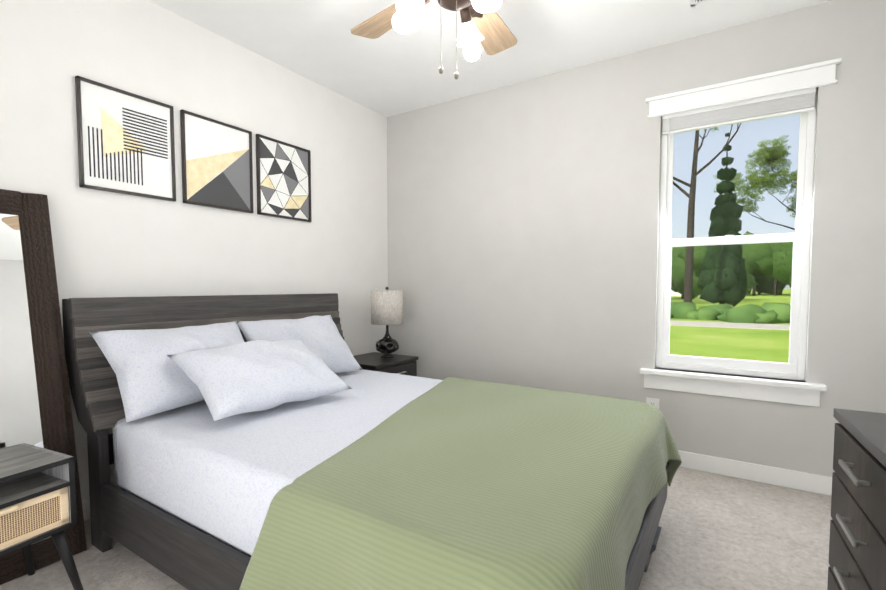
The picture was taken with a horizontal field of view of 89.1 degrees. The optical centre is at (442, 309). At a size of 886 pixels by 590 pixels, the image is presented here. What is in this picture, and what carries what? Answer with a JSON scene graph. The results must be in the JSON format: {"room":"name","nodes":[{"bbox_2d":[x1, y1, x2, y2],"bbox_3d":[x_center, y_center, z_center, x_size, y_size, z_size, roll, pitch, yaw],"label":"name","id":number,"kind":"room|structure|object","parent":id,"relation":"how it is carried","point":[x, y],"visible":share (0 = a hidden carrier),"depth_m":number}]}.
{"room":"bedroom","nodes":[
{"label":"bedroom","id":0,"kind":"room"},
{"bbox_2d":[0,0,387,499],"bbox_3d":[-1.578,-0.280,2.162,0.150,2.440,4.200,2,4,33],"label":"wall","id":1,"kind":"structure","parent":0,"point":[108,244],"depth_m":2.33},
{"bbox_2d":[82,498,90,520],"bbox_3d":[-1.509,0.893,2.179,0.013,0.095,3.900,2,4,33],"label":"baseboard","id":2,"kind":"structure","parent":1,"relation":"attached to","point":[85,503],"depth_m":2.02},
{"bbox_2d":[75,76,175,201],"bbox_3d":[-1.480,-0.783,2.127,0.022,0.475,0.400,2,4,33],"label":"art","id":3,"kind":"object","parent":1,"relation":"attached to","point":[126,143],"visible":1,"depth_m":2.11},
{"bbox_2d":[180,109,253,212],"bbox_3d":[-1.241,-0.803,2.498,0.022,0.475,0.400,2,4,33],"label":"art","id":4,"kind":"object","parent":1,"relation":"attached to","point":[217,164],"visible":0.98,"depth_m":2.48},
{"bbox_2d":[256,134,311,221],"bbox_3d":[-1.004,-0.822,2.866,0.022,0.475,0.400,2,4,33],"label":"art","id":5,"kind":"object","parent":1,"relation":"attached to","point":[283,173],"visible":0.98,"depth_m":2.85},
{"bbox_2d":[0,467,832,589],"bbox_3d":[-0.206,1.034,1.349,3.410,0.100,4.200,2,4,33],"label":"floor","id":6,"kind":"structure","parent":0,"point":[720,532],"depth_m":1.80},
{"bbox_2d":[0,443,82,589],"bbox_3d":[-1.442,0.736,1.390,0.343,0.494,0.414,1,3,25],"label":"nightstand","id":7,"kind":"object","parent":6,"relation":"on","point":[37,493],"visible":1,"depth_m":1.44},
{"bbox_2d":[0,189,86,584],"bbox_3d":[-1.747,0.260,1.504,0.038,1.445,0.780,-10,-3,33],"label":"floor mirror","id":8,"kind":"object","parent":6,"relation":"on","point":[35,406],"visible":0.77,"depth_m":1.76},
{"bbox_2d":[62,293,681,589],"bbox_3d":[-0.283,0.450,1.932,2.215,1.006,1.657,2,4,33],"label":"bed","id":9,"kind":"object","parent":6,"relation":"on","point":[272,442],"visible":1,"depth_m":1.51},
{"bbox_2d":[353,352,417,376],"bbox_3d":[-0.485,0.618,3.285,0.458,0.530,0.480,2,4,33],"label":"nightstand","id":10,"kind":"object","parent":6,"relation":"on","point":[396,364],"visible":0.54,"depth_m":3.21},
{"bbox_2d":[371,287,402,357],"bbox_3d":[-0.412,0.088,3.324,0.236,0.520,0.236,2,4,33],"label":"lamp","id":11,"kind":"object","parent":10,"relation":"on","point":[387,307],"visible":1,"depth_m":3.23},
{"bbox_2d":[827,408,885,589],"bbox_3d":[1.051,0.670,0.832,0.364,0.680,1.132,2,3,30],"label":"dresser","id":12,"kind":"object","parent":6,"relation":"on","point":[857,551],"visible":1,"depth_m":1.16},
{"bbox_2d":[148,0,832,116],"bbox_3d":[-0.206,-1.503,1.217,3.410,0.100,4.200,2,4,33],"label":"ceiling","id":13,"kind":"structure","parent":0,"point":[393,71],"depth_m":2.51},
{"bbox_2d":[351,0,516,79],"bbox_3d":[0.045,-1.161,1.721,1.136,0.634,1.124,2,4,33],"label":"fan","id":14,"kind":"object","parent":13,"relation":"hanging from","point":[485,26],"visible":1,"depth_m":1.89},
{"bbox_2d":[690,0,712,6],"bbox_3d":[1.331,-1.492,2.068,0.350,0.008,0.160,2,4,33],"label":"ceiling vent","id":15,"kind":"object","parent":13,"relation":"in","point":[695,2],"visible":1,"depth_m":2.19},
{"bbox_2d":[387,0,885,476],"bbox_3d":[0.887,-0.323,2.985,3.110,2.440,0.150,2,4,33],"label":"wall","id":16,"kind":"structure","parent":0,"point":[523,218],"depth_m":2.79},
{"bbox_2d":[646,398,658,408],"bbox_3d":[1.257,0.588,2.700,0.072,0.116,0.010,2,4,33],"label":"electrical outlet","id":17,"kind":"object","parent":16,"relation":"attached to","point":[654,402],"visible":0.46,"depth_m":2.69},
{"bbox_2d":[640,58,841,406],"bbox_3d":[1.583,-0.373,2.491,0.866,1.701,0.175,2,4,33],"label":"window","id":18,"kind":"structure","parent":16,"relation":"in","point":[793,368],"depth_m":2.43},
{"bbox_2d":[662,88,815,180],"bbox_3d":[1.575,-0.933,2.450,0.694,0.384,0.049,2,4,33],"label":"window blind","id":19,"kind":"object","parent":18,"relation":"attached to","point":[790,103],"visible":0.81,"depth_m":2.42},
{"bbox_2d":[678,450,831,495],"bbox_3d":[0.848,0.852,2.975,3.060,0.095,0.013,2,4,33],"label":"baseboard","id":20,"kind":"structure","parent":16,"relation":"attached to","point":[809,482],"depth_m":2.42},
{"label":"outside","id":21,"kind":"structure","parent":0,"visible":0},
{"bbox_2d":[669,289,790,362],"bbox_3d":[87.744,-5.696,141.079,440.000,0.200,326.230,2,4,33],"label":"lawn","id":22,"kind":"structure","parent":21,"point":[708,333],"depth_m":12.78},
{"bbox_2d":[671,290,699,295],"bbox_3d":[35.937,-5.782,76.942,23.200,6.600,11.000,2,4,33],"label":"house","id":23,"kind":"structure","parent":22,"relation":"on","point":[675,294],"depth_m":70.81},
{"bbox_2d":[673,123,740,302],"bbox_3d":[12.214,-8.278,24.927,12.122,17.564,10.539,2,4,33],"label":"tree","id":24,"kind":"object","parent":22,"relation":"on","point":[688,285],"depth_m":24.18},
{"bbox_2d":[697,132,747,306],"bbox_3d":[16.482,-4.928,26.381,2.542,10.721,2.614,2,4,33],"label":"cedar tree","id":25,"kind":"object","parent":22,"relation":"on","point":[710,280],"depth_m":25.88},
{"bbox_2d":[670,320,789,329],"bbox_3d":[9.100,0.525,18.722,440.000,0.020,2.600,2,4,33],"label":"street","id":26,"kind":"structure","parent":22,"relation":"on","point":[727,324],"depth_m":17.13},
{"bbox_2d":[670,302,790,323],"bbox_3d":[9.783,0.128,21.666,35.501,1.512,2.806,2,4,33],"label":"hedge","id":27,"kind":"object","parent":22,"relation":"on","point":[752,314],"depth_m":18.90},
{"bbox_2d":[671,246,792,301],"bbox_3d":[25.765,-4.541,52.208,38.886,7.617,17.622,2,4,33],"label":"tree","id":28,"kind":"object","parent":22,"relation":"on","point":[786,275],"depth_m":45.04},
{"bbox_2d":[672,231,794,295],"bbox_3d":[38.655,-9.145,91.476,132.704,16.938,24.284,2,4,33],"label":"tree","id":29,"kind":"object","parent":22,"relation":"on","point":[765,279],"depth_m":73.94},
{"bbox_2d":[713,135,797,229],"bbox_3d":[24.975,-6.002,33.016,9.034,12.181,7.547,2,4,33],"label":"tree","id":30,"kind":"object","parent":22,"relation":"on","point":[775,155],"depth_m":32.11}
]}

